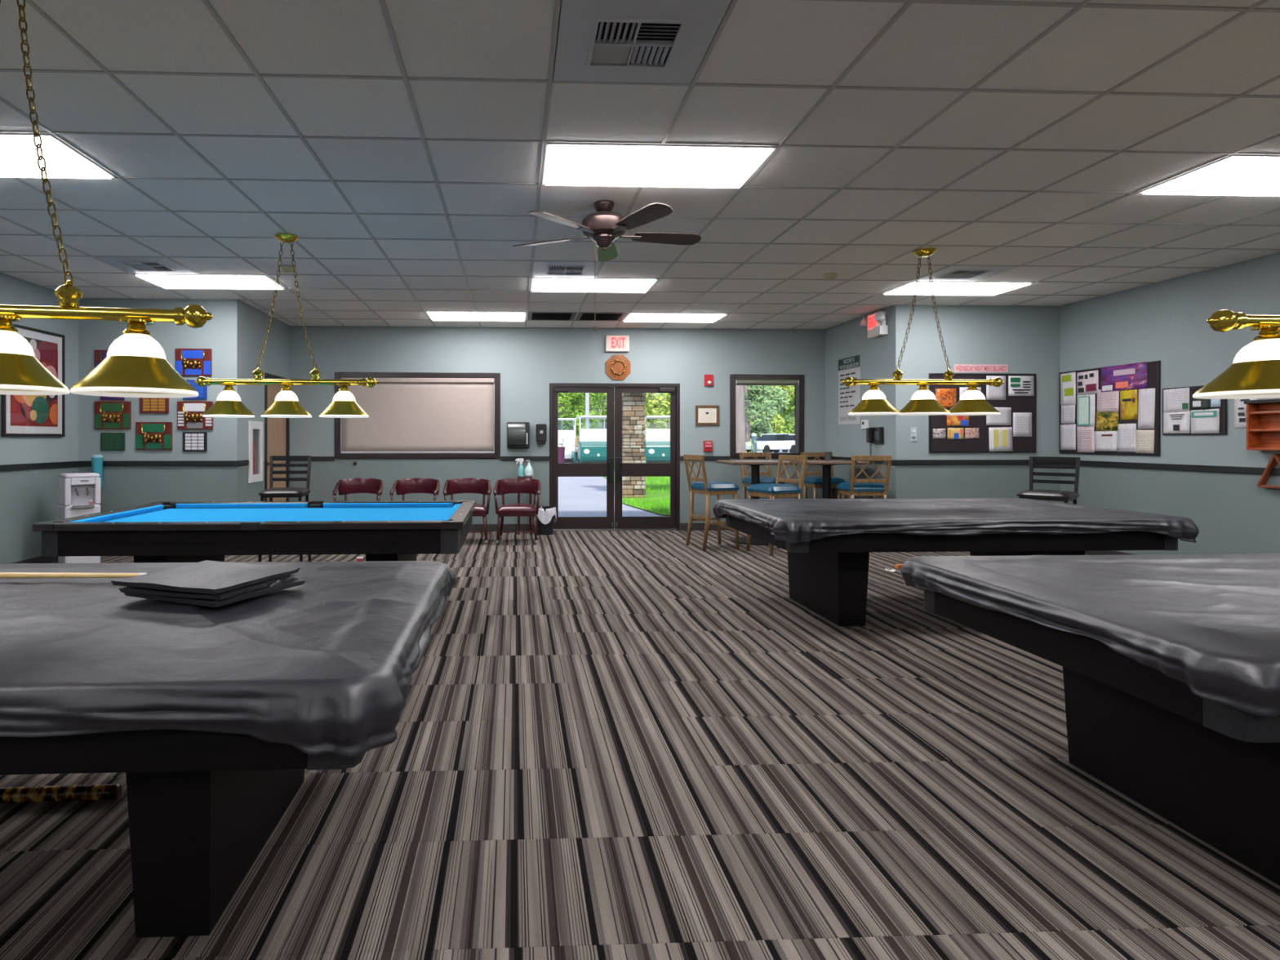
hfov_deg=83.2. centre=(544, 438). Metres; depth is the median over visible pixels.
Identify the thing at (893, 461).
trim
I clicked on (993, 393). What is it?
sheet
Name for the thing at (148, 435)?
plaque
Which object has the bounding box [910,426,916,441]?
light switch
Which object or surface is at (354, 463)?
dial
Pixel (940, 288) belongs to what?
recessed light
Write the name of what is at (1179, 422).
sheet
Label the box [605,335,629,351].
exit sign
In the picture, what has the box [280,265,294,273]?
smoke detector
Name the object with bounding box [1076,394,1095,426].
sheet
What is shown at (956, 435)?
print
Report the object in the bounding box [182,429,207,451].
name plaque
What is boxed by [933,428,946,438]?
photograph
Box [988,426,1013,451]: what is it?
sheet
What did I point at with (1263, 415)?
ball rack
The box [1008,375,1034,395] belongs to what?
sheet
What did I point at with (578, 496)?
pavement
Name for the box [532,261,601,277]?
ceiling vent
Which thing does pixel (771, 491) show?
stool
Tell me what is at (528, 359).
wall
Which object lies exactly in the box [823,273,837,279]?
smoke detector
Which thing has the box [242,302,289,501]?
wall
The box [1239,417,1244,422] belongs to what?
print
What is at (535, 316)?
ceiling vent
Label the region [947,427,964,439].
photograph
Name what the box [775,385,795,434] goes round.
tree
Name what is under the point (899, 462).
trim
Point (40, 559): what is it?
baseboard
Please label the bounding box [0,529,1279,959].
floor
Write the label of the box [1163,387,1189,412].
sheet
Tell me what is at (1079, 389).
print
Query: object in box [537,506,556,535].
trash can
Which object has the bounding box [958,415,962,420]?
print
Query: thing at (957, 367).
banner
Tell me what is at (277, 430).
door
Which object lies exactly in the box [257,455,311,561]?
stool
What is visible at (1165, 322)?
wall
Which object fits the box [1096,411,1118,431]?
flyer
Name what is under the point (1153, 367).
bulletin board
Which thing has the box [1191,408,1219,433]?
sheet
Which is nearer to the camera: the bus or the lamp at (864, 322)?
the lamp at (864, 322)
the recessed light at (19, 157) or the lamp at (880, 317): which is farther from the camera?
the lamp at (880, 317)
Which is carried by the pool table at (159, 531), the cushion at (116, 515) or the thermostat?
the cushion at (116, 515)
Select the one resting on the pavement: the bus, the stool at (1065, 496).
the bus
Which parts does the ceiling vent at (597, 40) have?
blade, blade, blade, blade, blade, blade, blade, blade, blade, blade, blade, blade, blade, blade, blade, blade, blade, blade, blade, blade, blade, blade, blade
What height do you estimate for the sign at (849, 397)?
0.863 m
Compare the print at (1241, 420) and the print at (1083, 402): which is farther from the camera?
the print at (1083, 402)
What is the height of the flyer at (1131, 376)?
0.266 m
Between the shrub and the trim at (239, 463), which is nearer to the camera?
the trim at (239, 463)
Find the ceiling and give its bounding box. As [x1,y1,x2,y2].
[0,0,1279,329]
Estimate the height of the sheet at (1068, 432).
0.288 m
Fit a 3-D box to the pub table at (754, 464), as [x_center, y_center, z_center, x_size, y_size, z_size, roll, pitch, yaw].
[2.574,0.766,8.716,0.750,0.989,0.750,0,0,-2]
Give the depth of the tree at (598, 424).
65.44 m
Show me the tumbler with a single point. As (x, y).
(827, 454)
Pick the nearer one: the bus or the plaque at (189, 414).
the plaque at (189, 414)
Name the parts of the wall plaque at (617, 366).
panel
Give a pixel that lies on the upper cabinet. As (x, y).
(255, 428)
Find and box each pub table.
[715,460,796,545]
[786,459,871,498]
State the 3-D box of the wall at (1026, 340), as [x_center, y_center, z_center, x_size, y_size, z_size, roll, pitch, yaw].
[4.930,-0.139,8.194,1.920,2.802,0.160,0,0,-2]
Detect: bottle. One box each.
[515,457,524,476]
[524,460,533,476]
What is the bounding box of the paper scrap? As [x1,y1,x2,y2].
[884,568,895,572]
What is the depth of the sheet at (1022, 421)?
8.12 m
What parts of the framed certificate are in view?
frame, frame, frame, frame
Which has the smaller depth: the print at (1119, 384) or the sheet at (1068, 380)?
the print at (1119, 384)
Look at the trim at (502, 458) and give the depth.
9.72 m
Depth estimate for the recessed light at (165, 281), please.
6.78 m
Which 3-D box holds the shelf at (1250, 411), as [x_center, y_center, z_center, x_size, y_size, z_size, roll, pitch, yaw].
[5.933,-0.213,5.795,0.095,0.018,0.327,0,0,-2]
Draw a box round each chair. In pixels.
[332,478,383,501]
[389,477,439,501]
[443,478,491,544]
[493,478,542,544]
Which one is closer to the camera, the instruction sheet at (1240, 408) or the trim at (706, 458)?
the instruction sheet at (1240, 408)
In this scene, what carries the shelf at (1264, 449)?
attached to the ball rack at (1263, 415)
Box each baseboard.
[12,555,57,563]
[469,524,533,531]
[680,523,729,530]
[1084,550,1137,555]
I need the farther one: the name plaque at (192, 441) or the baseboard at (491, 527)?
the baseboard at (491, 527)
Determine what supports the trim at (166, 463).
attached to the wall at (123, 486)
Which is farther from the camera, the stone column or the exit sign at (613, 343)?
the stone column
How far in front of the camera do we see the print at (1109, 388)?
7.47 m
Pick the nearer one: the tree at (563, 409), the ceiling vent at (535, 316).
the ceiling vent at (535, 316)
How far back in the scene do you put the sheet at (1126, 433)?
7.24 m
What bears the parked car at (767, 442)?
on the pavement
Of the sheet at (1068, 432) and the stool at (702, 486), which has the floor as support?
the stool at (702, 486)
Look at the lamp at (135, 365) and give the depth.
2.31 m
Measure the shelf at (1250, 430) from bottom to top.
0.018 m
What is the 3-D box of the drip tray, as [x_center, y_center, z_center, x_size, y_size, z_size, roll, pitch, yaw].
[-4.465,0.658,6.908,0.180,0.030,0.030,0,0,-44]
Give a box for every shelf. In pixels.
[1248,410,1279,413]
[1248,429,1279,431]
[1248,448,1279,450]
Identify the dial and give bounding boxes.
[352,461,357,466]
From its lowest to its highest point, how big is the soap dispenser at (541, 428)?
0.273 m
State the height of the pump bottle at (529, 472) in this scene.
0.213 m
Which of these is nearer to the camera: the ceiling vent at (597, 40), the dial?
the ceiling vent at (597, 40)
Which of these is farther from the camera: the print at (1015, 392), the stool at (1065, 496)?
the print at (1015, 392)
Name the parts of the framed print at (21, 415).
frame, frame, frame, frame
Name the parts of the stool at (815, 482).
leg, leg, rail, rail, seat frame, seat, post, leg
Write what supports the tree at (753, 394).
on the pavement
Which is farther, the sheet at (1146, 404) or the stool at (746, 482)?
the stool at (746, 482)
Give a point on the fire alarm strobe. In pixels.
(708, 379)
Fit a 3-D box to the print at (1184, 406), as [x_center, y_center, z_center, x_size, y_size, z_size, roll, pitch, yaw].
[5.933,-0.302,6.608,0.001,0.055,0.060,0,0,-2]
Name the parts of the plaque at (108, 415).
name plate, cord trim, title plate, plate, name plate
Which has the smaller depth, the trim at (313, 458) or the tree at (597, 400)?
the trim at (313, 458)
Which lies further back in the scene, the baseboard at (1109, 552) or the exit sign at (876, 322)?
the exit sign at (876, 322)
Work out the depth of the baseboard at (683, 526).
9.83 m
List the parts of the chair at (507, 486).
arm post, arm, leg, leg, post, seat, seat frame, backrest, leg, post, leg, arm post, arm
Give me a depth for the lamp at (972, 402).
5.69 m
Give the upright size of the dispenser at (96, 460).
0.484 m
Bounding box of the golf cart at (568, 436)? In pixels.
[558,417,577,462]
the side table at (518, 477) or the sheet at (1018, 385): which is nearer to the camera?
the sheet at (1018, 385)
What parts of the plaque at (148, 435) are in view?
name plate, title plate, cord trim, plate, name plate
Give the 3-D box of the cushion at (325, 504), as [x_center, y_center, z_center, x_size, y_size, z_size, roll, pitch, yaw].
[-1.277,0.544,5.804,1.051,0.038,0.056,0,0,-2]
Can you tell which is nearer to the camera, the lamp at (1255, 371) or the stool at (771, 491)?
the lamp at (1255, 371)
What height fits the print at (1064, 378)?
0.074 m
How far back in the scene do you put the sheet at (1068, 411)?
8.01 m
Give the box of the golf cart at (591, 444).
[571,415,614,471]
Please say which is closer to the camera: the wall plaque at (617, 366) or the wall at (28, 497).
the wall at (28, 497)
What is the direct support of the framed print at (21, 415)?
attached to the wall at (28, 497)
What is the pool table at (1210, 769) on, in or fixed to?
on the floor
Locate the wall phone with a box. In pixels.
[866,426,883,455]
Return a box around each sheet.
[960,386,981,396]
[986,375,1005,399]
[986,407,1011,425]
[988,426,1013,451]
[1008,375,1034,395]
[1013,412,1031,436]
[1060,372,1075,405]
[1060,424,1075,449]
[1061,404,1075,423]
[1076,369,1098,395]
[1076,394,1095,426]
[1076,426,1094,452]
[1094,431,1116,451]
[1097,389,1119,412]
[1116,423,1136,452]
[1135,430,1154,453]
[1137,388,1155,428]
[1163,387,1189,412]
[1163,410,1190,433]
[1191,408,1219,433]
[1210,399,1220,407]
[1234,398,1257,428]
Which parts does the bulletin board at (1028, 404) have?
frame, frame, frame, frame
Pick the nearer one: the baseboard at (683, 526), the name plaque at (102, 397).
the name plaque at (102, 397)
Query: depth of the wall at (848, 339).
9.04 m
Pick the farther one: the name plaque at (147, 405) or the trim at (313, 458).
the trim at (313, 458)
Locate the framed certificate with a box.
[695,404,719,425]
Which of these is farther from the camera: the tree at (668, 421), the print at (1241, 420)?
the tree at (668, 421)
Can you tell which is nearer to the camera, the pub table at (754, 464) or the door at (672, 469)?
the pub table at (754, 464)
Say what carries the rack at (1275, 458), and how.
attached to the wall at (1165, 322)
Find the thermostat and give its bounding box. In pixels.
[861,419,868,429]
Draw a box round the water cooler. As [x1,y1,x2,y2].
[57,472,100,563]
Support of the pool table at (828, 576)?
on the floor
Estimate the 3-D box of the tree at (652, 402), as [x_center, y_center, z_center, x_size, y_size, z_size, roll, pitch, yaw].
[5.397,-2.034,34.546,4.056,6.450,4.979,0,0,-2]
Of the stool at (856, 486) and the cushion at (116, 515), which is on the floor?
the stool at (856, 486)
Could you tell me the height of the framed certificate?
0.276 m
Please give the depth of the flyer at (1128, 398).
7.22 m
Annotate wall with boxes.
[0,272,78,563]
[78,298,242,511]
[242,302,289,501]
[289,325,825,524]
[825,306,888,498]
[888,305,1060,502]
[1060,252,1279,555]
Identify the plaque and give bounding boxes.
[94,350,107,367]
[94,401,131,429]
[100,395,124,399]
[100,429,124,450]
[135,422,172,449]
[139,397,168,413]
[175,348,211,376]
[177,401,213,429]
[182,379,207,399]
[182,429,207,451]
[605,355,631,379]
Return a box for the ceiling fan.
[512,200,701,330]
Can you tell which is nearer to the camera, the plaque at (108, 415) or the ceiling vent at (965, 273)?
the ceiling vent at (965, 273)
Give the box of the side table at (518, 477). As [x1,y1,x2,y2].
[517,475,532,534]
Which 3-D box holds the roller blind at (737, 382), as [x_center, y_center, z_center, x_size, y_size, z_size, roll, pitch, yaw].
[3.080,-0.776,9.882,0.883,0.071,0.058,0,0,-2]
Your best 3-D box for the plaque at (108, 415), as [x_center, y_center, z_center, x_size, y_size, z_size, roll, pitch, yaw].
[-4.661,-0.252,7.685,0.380,0.302,0.051,0,0,-2]
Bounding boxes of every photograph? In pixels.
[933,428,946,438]
[935,388,956,408]
[946,415,968,426]
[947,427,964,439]
[964,427,979,439]
[1191,394,1209,409]
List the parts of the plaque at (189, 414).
title plate, plate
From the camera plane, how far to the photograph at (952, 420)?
8.08 m
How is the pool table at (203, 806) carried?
on the floor
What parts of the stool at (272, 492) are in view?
leg, leg, post, seat, seat frame, leg, leg, post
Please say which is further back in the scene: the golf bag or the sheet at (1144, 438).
the golf bag
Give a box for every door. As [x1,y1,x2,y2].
[264,373,289,501]
[549,382,679,530]
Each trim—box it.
[0,461,79,471]
[79,460,236,466]
[236,459,248,466]
[311,456,334,460]
[500,456,549,460]
[680,456,730,460]
[807,457,824,459]
[824,456,896,465]
[896,459,1059,465]
[1059,460,1279,475]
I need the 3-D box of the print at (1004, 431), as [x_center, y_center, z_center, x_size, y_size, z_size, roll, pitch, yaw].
[5.224,-0.007,8.102,0.058,0.192,0.001,0,0,-2]
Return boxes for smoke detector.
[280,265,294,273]
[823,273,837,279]
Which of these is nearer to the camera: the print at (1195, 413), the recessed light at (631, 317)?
the print at (1195, 413)
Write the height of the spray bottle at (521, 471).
0.236 m
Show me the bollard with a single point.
(753, 437)
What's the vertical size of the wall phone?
0.378 m
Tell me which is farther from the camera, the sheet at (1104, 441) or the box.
the sheet at (1104, 441)
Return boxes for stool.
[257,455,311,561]
[683,454,739,550]
[739,452,784,532]
[746,454,807,555]
[800,452,846,498]
[835,455,891,498]
[1017,456,1080,504]
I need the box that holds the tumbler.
[824,451,831,461]
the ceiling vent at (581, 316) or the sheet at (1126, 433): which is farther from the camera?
the ceiling vent at (581, 316)
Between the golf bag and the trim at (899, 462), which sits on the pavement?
the golf bag
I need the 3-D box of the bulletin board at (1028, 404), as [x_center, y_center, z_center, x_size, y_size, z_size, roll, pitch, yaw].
[4.978,-0.291,8.107,1.247,0.901,0.017,0,0,-2]
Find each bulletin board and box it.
[928,373,1036,453]
[1059,360,1159,456]
[1162,385,1226,435]
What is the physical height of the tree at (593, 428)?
12.205 m
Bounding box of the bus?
[644,415,670,462]
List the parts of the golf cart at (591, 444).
post, seat, post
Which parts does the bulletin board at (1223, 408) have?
frame, frame, frame, frame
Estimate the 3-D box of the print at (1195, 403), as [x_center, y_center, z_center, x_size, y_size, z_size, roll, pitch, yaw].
[5.938,-0.318,6.496,0.001,0.052,0.079,0,0,-2]
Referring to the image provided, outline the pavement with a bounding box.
[493,444,790,530]
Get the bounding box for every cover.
[0,560,455,759]
[111,560,305,607]
[712,497,1199,543]
[900,553,1279,717]
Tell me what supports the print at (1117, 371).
attached to the flyer at (1131, 376)
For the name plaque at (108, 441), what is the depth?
7.69 m
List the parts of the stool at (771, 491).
leg, leg, seat frame, seat, post, rail, rail, post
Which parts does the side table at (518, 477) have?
leg, leg, leg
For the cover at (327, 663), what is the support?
on the pool table at (203, 806)
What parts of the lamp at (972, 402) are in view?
socket plate, lamp shade, chain knob, socket plate, lamp shade, chain knob, socket plate, lamp shade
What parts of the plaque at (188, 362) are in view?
name plate, title plate, cord trim, plate, name plate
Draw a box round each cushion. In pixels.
[68,504,164,522]
[175,502,307,508]
[323,502,453,507]
[440,503,461,520]
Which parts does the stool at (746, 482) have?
post, leg, seat frame, rail, rail, seat, post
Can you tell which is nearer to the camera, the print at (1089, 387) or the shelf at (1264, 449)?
the shelf at (1264, 449)
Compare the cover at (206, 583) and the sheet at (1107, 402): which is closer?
the cover at (206, 583)
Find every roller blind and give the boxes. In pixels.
[340,377,494,453]
[735,379,799,385]
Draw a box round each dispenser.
[91,454,102,488]
[506,422,529,448]
[536,423,546,444]
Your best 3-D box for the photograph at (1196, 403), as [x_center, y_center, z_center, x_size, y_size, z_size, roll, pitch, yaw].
[5.939,-0.336,6.465,0.014,0.149,0.176,0,0,-2]
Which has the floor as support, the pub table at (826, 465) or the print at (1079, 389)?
the pub table at (826, 465)
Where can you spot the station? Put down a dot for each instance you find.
(708, 445)
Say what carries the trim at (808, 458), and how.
attached to the wall at (528, 359)
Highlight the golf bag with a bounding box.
[558,438,564,462]
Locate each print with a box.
[0,323,65,436]
[954,433,959,439]
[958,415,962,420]
[960,420,968,426]
[993,429,999,446]
[1002,429,1007,446]
[1010,377,1020,386]
[1014,391,1027,393]
[1061,374,1071,382]
[1064,387,1073,395]
[1077,387,1084,392]
[1078,395,1089,425]
[1078,396,1088,424]
[1085,383,1096,391]
[1102,385,1112,391]
[1113,368,1135,376]
[1115,381,1128,388]
[1122,398,1131,401]
[1173,424,1179,431]
[1182,403,1188,408]
[1191,410,1216,417]
[1192,400,1200,406]
[1194,412,1213,415]
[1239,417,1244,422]
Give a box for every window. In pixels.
[334,372,500,458]
[729,373,804,458]
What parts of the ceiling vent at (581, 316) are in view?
blade, blade, blade, blade, blade, blade, blade, blade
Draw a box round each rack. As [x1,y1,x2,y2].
[1244,398,1279,450]
[1257,453,1279,488]
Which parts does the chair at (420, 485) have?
arm, backrest, arm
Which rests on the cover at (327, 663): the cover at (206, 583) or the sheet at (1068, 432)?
the cover at (206, 583)
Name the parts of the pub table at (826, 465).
post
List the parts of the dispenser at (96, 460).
lid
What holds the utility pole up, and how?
on the pavement
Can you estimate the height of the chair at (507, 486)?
0.769 m
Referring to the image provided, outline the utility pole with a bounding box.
[585,392,589,429]
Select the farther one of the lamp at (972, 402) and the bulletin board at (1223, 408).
the bulletin board at (1223, 408)
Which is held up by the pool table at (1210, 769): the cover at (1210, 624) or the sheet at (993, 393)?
the cover at (1210, 624)
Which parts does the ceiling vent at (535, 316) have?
blade, blade, blade, blade, blade, blade, blade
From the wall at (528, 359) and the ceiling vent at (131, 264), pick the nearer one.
the ceiling vent at (131, 264)
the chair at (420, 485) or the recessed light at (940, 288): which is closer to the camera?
the recessed light at (940, 288)
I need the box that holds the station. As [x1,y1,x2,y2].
[703,440,712,451]
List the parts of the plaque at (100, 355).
name plate, title plate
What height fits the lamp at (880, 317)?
0.197 m
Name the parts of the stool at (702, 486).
post, leg, rail, rail, post, leg, seat frame, seat, leg, leg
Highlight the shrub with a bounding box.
[746,434,761,452]
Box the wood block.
[894,564,902,568]
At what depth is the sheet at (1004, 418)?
8.11 m
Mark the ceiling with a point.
(402, 144)
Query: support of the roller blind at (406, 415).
attached to the window at (338, 455)
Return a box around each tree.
[557,392,599,436]
[557,392,605,426]
[557,394,602,433]
[564,386,665,433]
[583,392,646,429]
[644,392,670,435]
[654,392,670,429]
[735,385,746,453]
[743,385,789,450]
[749,385,795,434]
[751,400,793,428]
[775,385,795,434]
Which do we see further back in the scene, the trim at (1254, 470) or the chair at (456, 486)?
the chair at (456, 486)
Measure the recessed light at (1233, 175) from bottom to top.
0.032 m
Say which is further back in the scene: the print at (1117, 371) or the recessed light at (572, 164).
the print at (1117, 371)
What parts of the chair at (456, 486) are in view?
arm, backrest, seat frame, seat, post, leg, arm post, arm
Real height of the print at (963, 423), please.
0.063 m
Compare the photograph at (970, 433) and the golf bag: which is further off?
the golf bag
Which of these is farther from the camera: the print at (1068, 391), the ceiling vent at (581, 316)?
the ceiling vent at (581, 316)
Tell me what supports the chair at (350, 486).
on the floor
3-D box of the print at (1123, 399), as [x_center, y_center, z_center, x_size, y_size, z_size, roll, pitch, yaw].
[5.907,-0.392,7.239,0.001,0.026,0.107,0,0,-2]
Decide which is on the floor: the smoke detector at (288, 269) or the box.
the box
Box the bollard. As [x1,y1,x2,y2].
[751,432,756,452]
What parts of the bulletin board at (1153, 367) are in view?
frame, frame, frame, frame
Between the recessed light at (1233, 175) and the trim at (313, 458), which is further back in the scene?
the trim at (313, 458)
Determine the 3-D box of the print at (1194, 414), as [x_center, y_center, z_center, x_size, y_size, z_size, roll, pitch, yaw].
[5.941,-0.220,6.430,0.001,0.056,0.234,0,0,-2]
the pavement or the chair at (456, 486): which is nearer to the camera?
the chair at (456, 486)
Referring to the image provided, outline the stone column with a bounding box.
[622,392,645,497]
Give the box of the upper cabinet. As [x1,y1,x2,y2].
[248,421,262,483]
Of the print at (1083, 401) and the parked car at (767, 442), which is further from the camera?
the parked car at (767, 442)
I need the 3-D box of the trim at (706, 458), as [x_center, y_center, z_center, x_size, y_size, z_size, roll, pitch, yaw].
[2.213,0.269,9.831,0.695,0.057,0.020,0,0,-2]
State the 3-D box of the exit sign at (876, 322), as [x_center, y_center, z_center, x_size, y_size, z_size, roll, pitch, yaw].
[3.880,-1.339,8.414,0.158,0.277,0.511,0,0,-2]
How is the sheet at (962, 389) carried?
attached to the bulletin board at (1028, 404)
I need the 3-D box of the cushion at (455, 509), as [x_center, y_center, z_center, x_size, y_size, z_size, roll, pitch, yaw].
[-0.670,0.544,5.186,0.054,0.038,1.173,0,0,-2]
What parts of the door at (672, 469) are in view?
pull handle, push plate, push plate, pull handle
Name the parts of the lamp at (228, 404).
socket plate, lamp shade, chain knob, lamp shade, socket plate, chain knob, socket plate, lamp shade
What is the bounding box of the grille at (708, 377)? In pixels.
[706,375,711,379]
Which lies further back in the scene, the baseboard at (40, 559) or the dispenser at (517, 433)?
the dispenser at (517, 433)
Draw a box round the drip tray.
[72,504,94,508]
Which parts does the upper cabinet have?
door rail, door rail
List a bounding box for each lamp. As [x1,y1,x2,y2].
[0,0,213,397]
[194,233,377,417]
[841,248,1004,415]
[858,316,867,326]
[874,311,885,324]
[1192,309,1279,399]
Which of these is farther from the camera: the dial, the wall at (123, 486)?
the dial
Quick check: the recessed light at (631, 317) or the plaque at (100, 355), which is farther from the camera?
the recessed light at (631, 317)
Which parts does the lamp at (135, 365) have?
socket plate, lamp shade, chain knob, lamp shade, socket plate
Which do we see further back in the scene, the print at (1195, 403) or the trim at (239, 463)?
the trim at (239, 463)
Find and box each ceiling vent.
[94,257,196,274]
[527,311,577,320]
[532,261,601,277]
[553,0,731,84]
[575,312,627,320]
[915,266,1017,281]
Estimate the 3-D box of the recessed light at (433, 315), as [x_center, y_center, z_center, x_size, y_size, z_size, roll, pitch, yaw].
[-0.829,-1.512,8.788,1.193,0.032,0.584,0,0,-2]
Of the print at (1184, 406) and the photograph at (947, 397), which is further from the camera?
the photograph at (947, 397)
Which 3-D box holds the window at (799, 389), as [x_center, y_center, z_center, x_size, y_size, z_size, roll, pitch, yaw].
[3.078,-0.309,9.936,1.039,1.164,0.145,0,0,-2]
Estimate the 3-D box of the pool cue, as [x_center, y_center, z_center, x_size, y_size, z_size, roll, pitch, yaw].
[-2.145,0.485,2.544,1.440,0.029,0.029,0,0,-1]
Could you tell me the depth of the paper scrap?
6.72 m
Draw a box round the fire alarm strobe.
[704,374,713,386]
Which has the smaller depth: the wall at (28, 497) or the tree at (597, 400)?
the wall at (28, 497)
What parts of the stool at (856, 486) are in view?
leg, post, seat, seat frame, rail, rail, leg, post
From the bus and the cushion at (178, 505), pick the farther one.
the bus
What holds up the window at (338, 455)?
in the wall at (528, 359)
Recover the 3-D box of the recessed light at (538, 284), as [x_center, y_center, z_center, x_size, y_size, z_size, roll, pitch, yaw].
[0.465,-1.512,7.011,1.193,0.032,0.584,0,0,-2]
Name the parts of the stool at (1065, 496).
post, seat frame, seat, leg, post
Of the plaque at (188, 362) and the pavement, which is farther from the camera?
the pavement
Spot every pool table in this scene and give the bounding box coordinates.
[0,728,365,937]
[31,500,475,563]
[725,514,1177,626]
[924,589,1279,885]
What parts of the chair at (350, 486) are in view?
arm, backrest, arm post, arm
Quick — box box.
[356,556,363,561]
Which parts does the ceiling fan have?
blade, blade, blade, blade, blade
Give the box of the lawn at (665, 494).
[604,474,670,515]
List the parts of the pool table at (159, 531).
rail, rail, rail, rail, rail, rail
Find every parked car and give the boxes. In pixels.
[745,433,795,453]
[769,434,795,452]
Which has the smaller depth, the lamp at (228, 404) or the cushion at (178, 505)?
the lamp at (228, 404)
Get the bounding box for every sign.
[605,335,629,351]
[838,355,861,425]
[858,311,888,338]
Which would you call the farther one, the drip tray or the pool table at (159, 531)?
the drip tray
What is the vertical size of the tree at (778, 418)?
12.042 m
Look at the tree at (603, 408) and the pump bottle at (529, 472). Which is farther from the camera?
the tree at (603, 408)
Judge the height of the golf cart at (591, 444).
1.839 m
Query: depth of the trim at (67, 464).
7.01 m
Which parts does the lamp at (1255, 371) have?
lamp shade, socket plate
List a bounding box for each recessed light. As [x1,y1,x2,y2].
[0,133,115,178]
[133,273,285,289]
[425,311,526,320]
[530,277,657,292]
[542,142,776,188]
[622,312,728,322]
[881,280,1033,295]
[1137,155,1279,195]
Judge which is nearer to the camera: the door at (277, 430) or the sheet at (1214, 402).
the sheet at (1214, 402)
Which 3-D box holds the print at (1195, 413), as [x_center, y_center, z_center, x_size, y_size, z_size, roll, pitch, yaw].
[5.941,-0.223,6.430,0.001,0.029,0.180,0,0,-2]
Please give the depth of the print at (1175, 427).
6.69 m
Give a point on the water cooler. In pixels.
(75, 490)
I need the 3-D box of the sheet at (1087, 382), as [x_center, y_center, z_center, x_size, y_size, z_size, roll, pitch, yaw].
[5.886,-0.606,7.742,0.014,0.250,0.290,0,0,-2]
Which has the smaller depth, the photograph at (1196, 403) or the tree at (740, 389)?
the photograph at (1196, 403)
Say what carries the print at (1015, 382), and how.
on the sheet at (1018, 385)
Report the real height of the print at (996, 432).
0.192 m
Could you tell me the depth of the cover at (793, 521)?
4.55 m
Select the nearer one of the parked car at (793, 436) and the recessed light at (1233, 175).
the recessed light at (1233, 175)
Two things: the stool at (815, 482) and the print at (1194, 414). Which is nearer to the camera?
the print at (1194, 414)
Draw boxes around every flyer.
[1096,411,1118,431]
[1101,361,1146,392]
[1120,389,1137,419]
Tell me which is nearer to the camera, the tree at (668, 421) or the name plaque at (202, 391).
the name plaque at (202, 391)
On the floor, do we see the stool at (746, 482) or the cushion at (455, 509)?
the stool at (746, 482)
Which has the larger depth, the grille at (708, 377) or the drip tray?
the grille at (708, 377)
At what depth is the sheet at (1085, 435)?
7.76 m
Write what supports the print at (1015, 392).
attached to the sheet at (1018, 385)
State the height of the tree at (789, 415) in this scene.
17.286 m
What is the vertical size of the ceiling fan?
0.820 m
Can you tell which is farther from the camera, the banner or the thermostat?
the thermostat
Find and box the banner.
[954,364,1007,372]
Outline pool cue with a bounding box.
[0,572,147,578]
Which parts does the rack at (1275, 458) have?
rail, rail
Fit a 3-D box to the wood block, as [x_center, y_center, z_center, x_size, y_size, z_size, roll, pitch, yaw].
[3.470,1.242,6.926,0.110,0.040,0.060,0,0,-10]
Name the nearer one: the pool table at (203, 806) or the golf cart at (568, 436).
the pool table at (203, 806)

